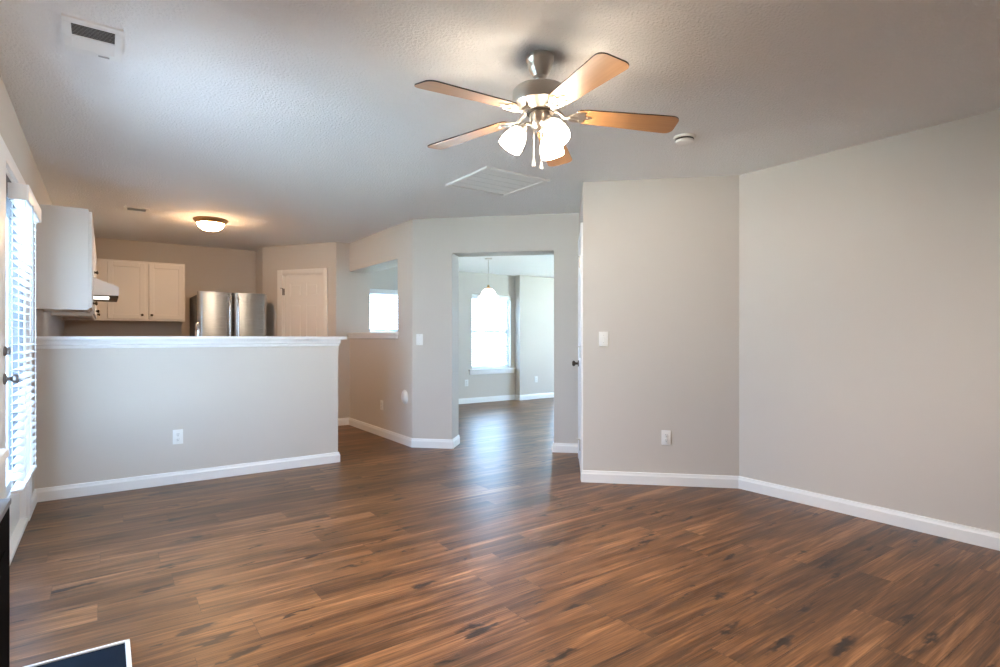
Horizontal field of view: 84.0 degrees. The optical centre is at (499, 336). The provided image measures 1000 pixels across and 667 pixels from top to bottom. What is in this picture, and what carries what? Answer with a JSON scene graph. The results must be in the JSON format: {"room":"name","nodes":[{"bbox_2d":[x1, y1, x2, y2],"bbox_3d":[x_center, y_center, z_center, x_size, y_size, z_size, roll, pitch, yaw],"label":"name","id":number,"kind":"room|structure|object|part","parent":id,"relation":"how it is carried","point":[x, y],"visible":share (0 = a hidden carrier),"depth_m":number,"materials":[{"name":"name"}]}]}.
{"room":"empty living room","nodes":[
{"label":"empty living room","id":0,"kind":"room"},
{"bbox_2d":[0,75,63,492],"bbox_3d":[-2.374,-0.042,2.508,0.140,2.440,10.840,0,0,-35],"label":"wall","id":1,"kind":"structure","parent":0,"point":[11,131],"depth_m":3.65,"materials":[{"name":"grey paint"}]},
{"bbox_2d":[0,145,18,498],"bbox_3d":[-2.015,0.162,2.170,0.095,2.008,0.835,0,0,-33],"label":"door","id":2,"kind":"structure","parent":1,"relation":"in","point":[4,350],"depth_m":2.47,"materials":[{"name":"white paint"}]},
{"bbox_3d":[-2.197,0.188,2.496,0.051,0.050,0.050,0,0,-33],"label":"knob","id":3,"kind":"part","parent":2,"relation":"part of","materials":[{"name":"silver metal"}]},
{"bbox_2d":[0,134,31,520],"bbox_3d":[-2.458,0.120,2.642,0.158,2.115,2.395,0,0,-35],"label":"trim","id":4,"kind":"structure","parent":1,"relation":"attached to","point":[12,171],"depth_m":3.48,"materials":[{"name":"white paint"}]},
{"bbox_2d":[6,174,27,563],"bbox_3d":[-2.769,0.168,3.074,0.152,2.020,1.020,0,0,-35],"label":"door","id":5,"kind":"structure","parent":1,"relation":"in","point":[17,525],"depth_m":3.41,"materials":[{"name":"white paint"}]},
{"bbox_3d":[-2.749,-0.012,3.088,0.071,1.660,1.020,0,0,-35],"label":"frame","id":6,"kind":"part","parent":5,"relation":"part of","materials":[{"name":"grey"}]},
{"bbox_3d":[-2.769,0.998,3.074,0.152,0.360,1.020,0,0,-35],"label":"panel","id":7,"kind":"part","parent":5,"relation":"part of","materials":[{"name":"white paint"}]},
{"bbox_2d":[8,182,40,493],"bbox_3d":[-2.628,0.008,3.088,0.094,1.570,0.680,0,0,-35],"label":"window blind","id":8,"kind":"object","parent":5,"relation":"attached to","point":[27,211],"visible":1,"depth_m":2.95,"materials":[{"name":"white paint"}]},
{"bbox_3d":[-2.638,0.784,3.081,0.050,0.018,0.672,0,0,-35],"label":"rail","id":9,"kind":"part","parent":8,"relation":"part of","materials":[{"name":"white paint"}]},
{"bbox_2d":[32,489,36,513],"bbox_3d":[-3.205,1.131,3.810,0.016,0.095,0.375,0,0,-35],"label":"baseboard","id":10,"kind":"structure","parent":1,"relation":"attached to","point":[34,494],"depth_m":3.81,"materials":[{"name":"white paint"}]},
{"bbox_2d":[36,204,97,312],"bbox_3d":[-3.405,-0.583,4.389,0.362,0.758,0.700,0,0,-35],"label":"upper cabinet","id":11,"kind":"object","parent":1,"relation":"attached to","point":[64,235],"visible":0.98,"depth_m":4.09,"materials":[{"name":"white paint"}]},
{"bbox_3d":[-3.192,-0.583,4.330,0.020,0.722,0.338,0,0,-35],"label":"door","id":12,"kind":"part","parent":11,"relation":"part of","materials":[{"name":"white paint"}]},
{"bbox_3d":[-3.391,-0.583,4.609,0.020,0.722,0.338,0,0,-35],"label":"door","id":13,"kind":"part","parent":11,"relation":"part of","materials":[{"name":"white paint"}]},
{"bbox_2d":[51,246,99,319],"bbox_3d":[-4.548,-0.583,5.995,0.362,0.758,1.718,0,0,-35],"label":"upper cabinet","id":14,"kind":"object","parent":1,"relation":"attached to","point":[93,315],"visible":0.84,"depth_m":5.80,"materials":[{"name":"white paint"}]},
{"bbox_3d":[-4.105,-0.583,5.613,0.020,0.722,0.563,0,0,-35],"label":"door","id":15,"kind":"part","parent":14,"relation":"part of","materials":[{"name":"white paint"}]},
{"bbox_3d":[-4.763,-0.583,6.538,0.020,0.722,0.563,0,0,-35],"label":"door","id":16,"kind":"part","parent":14,"relation":"part of","materials":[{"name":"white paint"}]},
{"bbox_2d":[94,236,98,277],"bbox_3d":[-3.829,-0.742,4.984,0.362,0.440,0.758,0,0,-35],"label":"upper cabinet","id":17,"kind":"object","parent":1,"relation":"attached to","point":[95,272],"visible":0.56,"depth_m":5.30,"materials":[{"name":"white paint"}]},
{"bbox_3d":[-3.823,-0.742,5.216,0.020,0.404,0.367,0,0,-35],"label":"door","id":18,"kind":"part","parent":17,"relation":"part of","materials":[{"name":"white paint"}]},
{"bbox_2d":[94,278,118,301],"bbox_3d":[-3.768,-0.431,5.027,0.510,0.182,0.750,0,0,-35],"label":"range hood","id":19,"kind":"object","parent":17,"relation":"attached to","point":[103,291],"visible":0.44,"depth_m":4.82,"materials":[{"name":"white metal"}]},
{"bbox_2d":[64,237,255,335],"bbox_3d":[-4.527,-0.042,7.542,2.470,2.440,0.140,0,0,-35],"label":"wall","id":20,"kind":"structure","parent":0,"point":[208,269],"depth_m":7.57,"materials":[{"name":"grey paint"}]},
{"bbox_2d":[95,258,184,321],"bbox_3d":[-4.754,-0.583,7.070,1.272,0.758,0.367,0,0,-35],"label":"upper cabinet","id":21,"kind":"object","parent":20,"relation":"attached to","point":[148,291],"visible":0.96,"depth_m":7.04,"materials":[{"name":"white paint"}]},
{"bbox_3d":[-4.677,-0.583,6.951,0.391,0.708,0.020,0,0,-35],"label":"door","id":22,"kind":"part","parent":21,"relation":"part of","materials":[{"name":"white paint"}]},
{"bbox_3d":[-4.327,-0.583,7.200,0.388,0.708,0.020,0,0,-35],"label":"door","id":23,"kind":"part","parent":21,"relation":"part of","materials":[{"name":"white paint"}]},
{"bbox_2d":[34,346,337,488],"bbox_3d":[-2.462,0.601,4.649,2.200,1.155,0.130,0,0,-35],"label":"wall","id":24,"kind":"structure","parent":0,"point":[102,414],"depth_m":4.46,"materials":[{"name":"grey paint"}]},
{"bbox_2d":[173,429,182,443],"bbox_3d":[-2.593,0.804,4.470,0.072,0.116,0.011,0,0,-35],"label":"wall outlet","id":25,"kind":"object","parent":24,"relation":"attached to","point":[177,434],"visible":1,"depth_m":4.47,"materials":[{"name":"white plastic"}]},
{"bbox_2d":[36,452,339,501],"bbox_3d":[-2.455,1.131,4.654,2.216,0.095,0.162,0,0,-35],"label":"baseboard","id":26,"kind":"structure","parent":24,"relation":"attached to","point":[146,481],"depth_m":4.46,"materials":[{"name":"white paint"}]},
{"bbox_2d":[34,336,346,348],"bbox_3d":[-2.433,0.040,4.669,2.270,0.090,0.240,0,0,-35],"label":"trim","id":27,"kind":"structure","parent":24,"relation":"attached to","point":[42,342],"depth_m":4.45,"materials":[{"name":"white paint"}]},
{"bbox_3d":[-2.454,0.055,4.654,2.219,0.060,0.168,0,0,-35],"label":"crown moulding","id":28,"kind":"part","parent":27,"relation":"part of","materials":[{"name":"white paint"}]},
{"bbox_2d":[256,247,262,293],"bbox_3d":[-3.434,-0.042,8.032,0.120,2.440,0.530,0,0,-35],"label":"wall","id":29,"kind":"structure","parent":0,"point":[259,253],"depth_m":7.94,"materials":[{"name":"grey paint"}]},
{"bbox_2d":[263,242,335,335],"bbox_3d":[-2.731,-0.042,7.629,1.229,2.440,0.120,0,0,20],"label":"wall","id":30,"kind":"structure","parent":0,"point":[315,255],"depth_m":7.59,"materials":[{"name":"grey paint"}]},
{"bbox_2d":[277,268,327,335],"bbox_3d":[-2.674,0.128,7.585,0.825,2.100,0.166,0,0,20],"label":"door","id":31,"kind":"structure","parent":30,"relation":"in","point":[302,299],"depth_m":7.57,"materials":[{"name":"white paint"}]},
{"bbox_2d":[336,242,369,417],"bbox_3d":[-2.016,-0.042,7.550,0.470,2.440,0.120,0,0,-35],"label":"wall","id":32,"kind":"structure","parent":0,"point":[352,288],"depth_m":7.45,"materials":[{"name":"grey paint"}]},
{"bbox_2d":[349,219,411,437],"bbox_3d":[-1.363,-0.042,6.787,0.290,2.440,1.880,0,0,-35],"label":"wall","id":33,"kind":"structure","parent":0,"point":[379,369],"depth_m":6.51,"materials":[{"name":"grey paint"}]},
{"bbox_2d":[347,332,398,338],"bbox_3d":[-1.463,-0.019,6.928,0.360,0.074,1.535,0,0,-35],"label":"trim","id":34,"kind":"structure","parent":33,"relation":"attached to","point":[379,335],"depth_m":6.66,"materials":[{"name":"white paint"}]},
{"bbox_2d":[380,400,382,409],"bbox_3d":[-1.405,0.808,6.588,0.011,0.116,0.072,0,0,-35],"label":"wall outlet","id":35,"kind":"object","parent":33,"relation":"attached to","point":[381,401],"visible":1,"depth_m":6.58,"materials":[{"name":"white plastic"}]},
{"bbox_2d":[401,390,407,403],"bbox_3d":[-1.055,0.658,6.080,0.031,0.160,0.160,0,0,-35],"label":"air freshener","id":36,"kind":"object","parent":33,"relation":"in","point":[404,396],"visible":1,"depth_m":6.05,"materials":[{"name":"white plastic"}]},
{"bbox_2d":[370,266,514,398],"bbox_3d":[-1.162,-0.012,9.514,3.440,2.380,0.150,0,0,-35],"label":"wall","id":37,"kind":"structure","parent":0,"point":[481,385],"depth_m":9.92,"materials":[{"name":"grey paint"}]},
{"bbox_2d":[370,330,397,331],"bbox_3d":[-1.774,-0.050,9.038,1.020,1.445,0.185,0,0,-35],"label":"window","id":38,"kind":"structure","parent":37,"relation":"in","point":[370,330],"depth_m":9.02,"materials":[{"name":"white paint"}]},
{"bbox_2d":[370,289,397,331],"bbox_3d":[-1.775,-0.097,9.031,0.840,1.341,0.082,0,0,-35],"label":"window blind","id":39,"kind":"object","parent":37,"relation":"attached to","point":[382,292],"visible":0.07,"depth_m":8.96,"materials":[{"name":"white paint"}]},
{"bbox_2d":[468,301,515,374],"bbox_3d":[-0.170,-0.050,10.180,1.020,1.445,0.185,0,0,-35],"label":"window","id":40,"kind":"structure","parent":37,"relation":"in","point":[489,370],"depth_m":10.19,"materials":[{"name":"white paint"}]},
{"bbox_3d":[-0.213,-0.097,10.232,0.860,1.350,0.050,0,0,-35],"label":"frame","id":41,"kind":"part","parent":40,"relation":"part of","materials":[{"name":"white paint"}]},
{"bbox_2d":[472,294,509,368],"bbox_3d":[-0.170,-0.097,10.173,0.840,1.341,0.082,0,0,-35],"label":"window blind","id":42,"kind":"object","parent":40,"relation":"attached to","point":[474,296],"visible":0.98,"depth_m":10.18,"materials":[{"name":"white paint"}]},
{"bbox_3d":[-0.174,0.565,10.178,0.832,0.018,0.050,0,0,-35],"label":"rail","id":43,"kind":"part","parent":42,"relation":"part of","materials":[{"name":"white paint"}]},
{"bbox_3d":[-0.155,0.589,10.160,1.020,0.022,0.135,0,0,-35],"label":"sill","id":44,"kind":"part","parent":40,"relation":"part of","materials":[{"name":"white paint"}]},
{"bbox_2d":[412,213,578,442],"bbox_3d":[0.183,-0.042,5.896,2.220,2.440,0.290,0,0,10],"label":"wall","id":45,"kind":"structure","parent":0,"point":[438,244],"depth_m":5.87,"materials":[{"name":"grey paint"}]},
{"bbox_2d":[338,417,459,448],"bbox_3d":[-1.350,1.131,6.582,2.256,0.095,0.495,0,0,40],"label":"baseboard","id":46,"kind":"structure","parent":45,"relation":"attached to","point":[411,442],"depth_m":6.12,"materials":[{"name":"white paint"}]},
{"bbox_2d":[416,334,422,344],"bbox_3d":[-0.859,0.027,5.920,0.074,0.118,0.010,0,0,10],"label":"light switch","id":47,"kind":"object","parent":45,"relation":"attached to","point":[419,337],"visible":1,"depth_m":5.92,"materials":[{"name":"white plastic"}]},
{"bbox_2d":[552,442,577,452],"bbox_3d":[0.694,1.131,5.802,0.272,0.095,0.306,0,0,10],"label":"baseboard","id":48,"kind":"structure","parent":45,"relation":"attached to","point":[556,447],"depth_m":5.65,"materials":[{"name":"white paint"}]},
{"bbox_2d":[0,0,999,250],"bbox_3d":[-0.423,-1.312,3.872,5.000,0.100,11.200,0,0,-35],"label":"ceiling","id":49,"kind":"structure","parent":0,"point":[285,122],"depth_m":2.85,"materials":[{"name":"white paint"}]},
{"bbox_2d":[61,13,123,62],"bbox_3d":[-1.722,-1.256,2.352,0.202,0.014,0.320,0,0,-35],"label":"ceiling vent","id":50,"kind":"object","parent":49,"relation":"in","point":[82,36],"visible":1,"depth_m":2.34,"materials":[{"name":"white plastic"}]},
{"bbox_2d":[124,206,149,212],"bbox_3d":[-3.587,-1.258,5.480,0.210,0.009,0.170,0,0,-35],"label":"ceiling vent","id":51,"kind":"object","parent":49,"relation":"in","point":[127,208],"visible":1,"depth_m":5.47,"materials":[{"name":"white plastic"}]},
{"bbox_2d":[193,216,227,231],"bbox_3d":[-3.108,-1.194,5.962,0.340,0.139,0.340,0,0,-35],"label":"flush light","id":52,"kind":"object","parent":49,"relation":"attached to","point":[207,223],"visible":1,"depth_m":5.87,"materials":[{"name":"white glass"}]},
{"bbox_3d":[-3.108,-1.177,5.962,0.268,0.078,0.268,0,0,-35],"label":"lamp shade","id":53,"kind":"part","parent":52,"relation":"part of","materials":[{"name":"white glass"}]},
{"bbox_2d":[445,166,549,196],"bbox_3d":[-0.027,-1.256,4.522,0.610,0.015,0.610,0,0,-35],"label":"ceiling vent","id":54,"kind":"object","parent":49,"relation":"in","point":[488,180],"visible":1,"depth_m":4.49,"materials":[{"name":"white plastic"}]},
{"bbox_2d":[414,50,678,169],"bbox_3d":[0.219,-1.002,2.508,1.170,0.522,1.206,0,0,0],"label":"ceiling fan","id":55,"kind":"object","parent":49,"relation":"hanging from","point":[539,98],"visible":1,"depth_m":2.45,"materials":[{"name":"brown wood"}]},
{"bbox_3d":[-0.125,-0.982,2.252,0.459,0.006,0.136,-5,13,-39],"label":"blade","id":56,"kind":"part","parent":55,"relation":"part of","materials":[{"name":"brown wood"}]},
{"bbox_3d":[-0.150,-0.982,2.714,0.459,0.006,0.136,-5,7,33],"label":"blade","id":57,"kind":"part","parent":55,"relation":"part of","materials":[{"name":"brown wood"}]},
{"bbox_3d":[0.057,-0.885,2.500,0.121,0.123,0.110,0,0,0],"label":"lamp shade","id":58,"kind":"part","parent":55,"relation":"part of","materials":[{"name":"white glass"}]},
{"bbox_3d":[0.111,-0.944,2.500,0.074,0.051,0.047,0,0,0],"label":"lamp arm","id":59,"kind":"part","parent":55,"relation":"part of","materials":[{"name":"silver metal"}]},
{"bbox_3d":[0.245,-0.885,2.608,0.113,0.123,0.119,0,0,0],"label":"lamp shade","id":60,"kind":"part","parent":55,"relation":"part of","materials":[{"name":"white glass"}]},
{"bbox_3d":[0.281,-0.982,2.880,0.136,0.006,0.459,-10,-7,14],"label":"blade","id":61,"kind":"part","parent":55,"relation":"part of","materials":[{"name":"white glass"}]},
{"bbox_3d":[0.237,-0.899,2.403,0.045,0.060,0.051,0,0,0],"label":"bulb","id":62,"kind":"part","parent":55,"relation":"part of","materials":[{"name":"white glass"}]},
{"bbox_3d":[0.245,-0.885,2.392,0.113,0.123,0.119,0,0,0],"label":"lamp shade","id":63,"kind":"part","parent":55,"relation":"part of","materials":[{"name":"white glass"}]},
{"bbox_3d":[0.322,-0.982,2.133,0.136,0.006,0.459,11,0,-21],"label":"blade","id":64,"kind":"part","parent":55,"relation":"part of","materials":[{"name":"brown wood"}]},
{"bbox_3d":[0.573,-0.982,2.521,0.459,0.006,0.136,4,-10,-3],"label":"blade","id":65,"kind":"part","parent":55,"relation":"part of","materials":[{"name":"brown wood"}]},
{"bbox_2d":[673,133,695,145],"bbox_3d":[1.163,-1.240,3.497,0.134,0.047,0.134,0,0,-35],"label":"smoke detector","id":66,"kind":"object","parent":49,"relation":"attached to","point":[684,139],"visible":1,"depth_m":3.46,"materials":[{"name":"white plastic"}]},
{"bbox_2d":[10,397,999,666],"bbox_3d":[1.349,1.238,5.133,9.350,0.120,11.200,0,0,-35],"label":"floor","id":67,"kind":"structure","parent":0,"point":[492,549],"depth_m":2.78,"materials":[{"name":"laminate"}]},
{"bbox_2d":[0,448,10,666],"bbox_3d":[-1.330,0.771,1.300,0.162,0.814,1.180,0,0,-35],"label":"fireplace","id":68,"kind":"object","parent":67,"relation":"on","point":[4,453],"visible":1,"depth_m":1.71,"materials":[{"name":"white paint"}]},
{"bbox_3d":[-1.284,0.868,1.369,0.005,0.420,0.840,0,0,-35],"label":"firebox panel","id":69,"kind":"part","parent":68,"relation":"part of","materials":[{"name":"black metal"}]},
{"bbox_2d":[0,448,8,466],"bbox_3d":[-1.333,0.379,1.298,0.155,0.029,1.180,0,0,-35],"label":"mantel shelf","id":70,"kind":"object","parent":68,"relation":"attached to","point":[4,453],"depth_m":1.75,"materials":[{"name":"white paint"}]},
{"bbox_2d":[24,639,131,666],"bbox_3d":[-1.173,1.169,1.508,0.318,0.018,1.317,0,0,-35],"label":"hearth","id":71,"kind":"object","parent":67,"relation":"on","point":[117,654],"visible":1,"depth_m":2.01,"materials":[{"name":"stone"}]},
{"bbox_2d":[190,291,265,335],"bbox_3d":[-3.665,0.302,7.486,0.820,1.752,0.871,0,0,-35],"label":"refrigerator","id":72,"kind":"object","parent":67,"relation":"on","point":[216,313],"visible":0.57,"depth_m":7.18,"materials":[{"name":"grey metal"}]},
{"bbox_3d":[-3.639,-0.058,7.092,0.406,1.032,0.080,0,0,-35],"label":"door","id":73,"kind":"part","parent":72,"relation":"part of","materials":[{"name":"silver metal"}]},
{"bbox_3d":[-3.473,-0.067,7.131,0.026,0.910,0.070,0,0,-35],"label":"handle","id":74,"kind":"part","parent":72,"relation":"part of","materials":[{"name":"silver metal"}]},
{"bbox_3d":[-3.393,-0.067,7.188,0.026,0.910,0.070,0,0,-35],"label":"handle","id":75,"kind":"part","parent":72,"relation":"part of","materials":[{"name":"silver metal"}]},
{"bbox_3d":[-3.301,-0.058,7.332,0.406,1.032,0.080,0,0,-35],"label":"door","id":76,"kind":"part","parent":72,"relation":"part of","materials":[{"name":"silver metal"}]},
{"bbox_3d":[-2.762,0.723,4.902,1.995,0.910,0.594,0,0,-35],"label":"base cabinet","id":77,"kind":"object","parent":67,"relation":"on","visible":0},
{"bbox_2d":[195,322,199,335],"bbox_3d":[-2.650,0.070,4.858,0.176,0.397,0.101,0,0,29],"label":"kitchen faucet","id":78,"kind":"object","parent":77,"relation":"on","point":[197,330],"visible":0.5,"depth_m":4.83,"materials":[{"name":"silver metal"}]},
{"bbox_2d":[459,255,553,277],"bbox_3d":[0.962,-1.257,8.626,5.930,0.210,5.060,0,0,-35],"label":"ceiling","id":79,"kind":"structure","parent":0,"point":[527,265],"depth_m":8.94,"materials":[{"name":"white paint"}]},
{"bbox_2d":[478,258,497,297],"bbox_3d":[-0.169,-0.870,8.145,0.304,0.567,0.304,0,0,-35],"label":"pendant light","id":80,"kind":"object","parent":79,"relation":"hanging from","point":[488,292],"visible":1,"depth_m":8.09,"materials":[{"name":"white glass"}]},
{"bbox_3d":[-0.169,-0.648,8.145,0.304,0.124,0.304,0,0,-35],"label":"lamp shade","id":81,"kind":"part","parent":80,"relation":"part of","materials":[{"name":"white glass"}]},
{"bbox_2d":[515,275,553,394],"bbox_3d":[1.285,-0.012,11.163,2.460,2.380,0.300,0,0,-35],"label":"wall","id":82,"kind":"structure","parent":0,"point":[534,296],"depth_m":10.56,"materials":[{"name":"grey paint"}]},
{"bbox_2d":[459,392,553,403],"bbox_3d":[0.150,1.131,9.766,5.630,0.095,0.960,0,0,-35],"label":"baseboard","id":83,"kind":"structure","parent":82,"relation":"attached to","point":[540,395],"depth_m":10.30,"materials":[{"name":"white paint"}]},
{"bbox_2d":[579,187,582,230],"bbox_3d":[0.817,-0.042,5.215,0.120,2.440,1.416,0,0,7],"label":"wall","id":84,"kind":"structure","parent":0,"point":[581,203],"depth_m":4.92,"materials":[{"name":"grey paint"}]},
{"bbox_2d":[572,222,582,473],"bbox_3d":[0.751,0.120,4.985,0.198,2.115,0.915,0,0,7],"label":"door","id":85,"kind":"structure","parent":84,"relation":"in","point":[579,363],"depth_m":4.75,"materials":[{"name":"white paint"}]},
{"bbox_3d":[0.721,0.253,5.308,0.064,0.060,0.060,0,0,7],"label":"knob","id":86,"kind":"part","parent":85,"relation":"part of","materials":[{"name":"brown metal"}]},
{"bbox_3d":[0.781,0.120,4.982,0.138,2.115,0.915,0,0,7],"label":"casing","id":87,"kind":"part","parent":85,"relation":"part of","materials":[{"name":"white paint"}]},
{"bbox_2d":[583,175,738,475],"bbox_3d":[1.351,-0.042,4.482,1.344,2.440,0.140,0,0,9],"label":"wall","id":88,"kind":"structure","parent":0,"point":[661,256],"depth_m":4.42,"materials":[{"name":"grey paint"}]},
{"bbox_2d":[599,332,607,345],"bbox_3d":[0.837,0.016,4.484,0.074,0.118,0.016,0,0,9],"label":"light switch","id":89,"kind":"object","parent":88,"relation":"attached to","point":[603,336],"visible":1,"depth_m":4.49,"materials":[{"name":"white plastic"}]},
{"bbox_2d":[661,430,670,444],"bbox_3d":[1.319,0.799,4.406,0.072,0.116,0.011,0,0,10],"label":"wall outlet","id":90,"kind":"object","parent":88,"relation":"attached to","point":[665,434],"visible":1,"depth_m":4.40,"materials":[{"name":"white plastic"}]},
{"bbox_2d":[581,470,999,550],"bbox_3d":[1.097,1.131,1.580,4.440,0.095,5.302,0,0,-35],"label":"baseboard","id":91,"kind":"structure","parent":88,"relation":"attached to","point":[954,531],"depth_m":3.85,"materials":[{"name":"white paint"}]},
{"bbox_2d":[739,109,999,532],"bbox_3d":[3.207,-0.042,2.565,0.140,2.440,4.740,0,0,-35],"label":"wall","id":92,"kind":"structure","parent":0,"point":[869,272],"depth_m":3.54,"materials":[{"name":"grey paint"}]},
{"label":"outside","id":93,"kind":"structure","parent":0,"visible":0},
{"bbox_2d":[472,364,504,365],"bbox_3d":[-0.455,1.503,5.813,34.000,0.150,38.000,0,0,-35],"label":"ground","id":94,"kind":"structure","parent":93,"point":[483,364],"depth_m":28.82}
]}

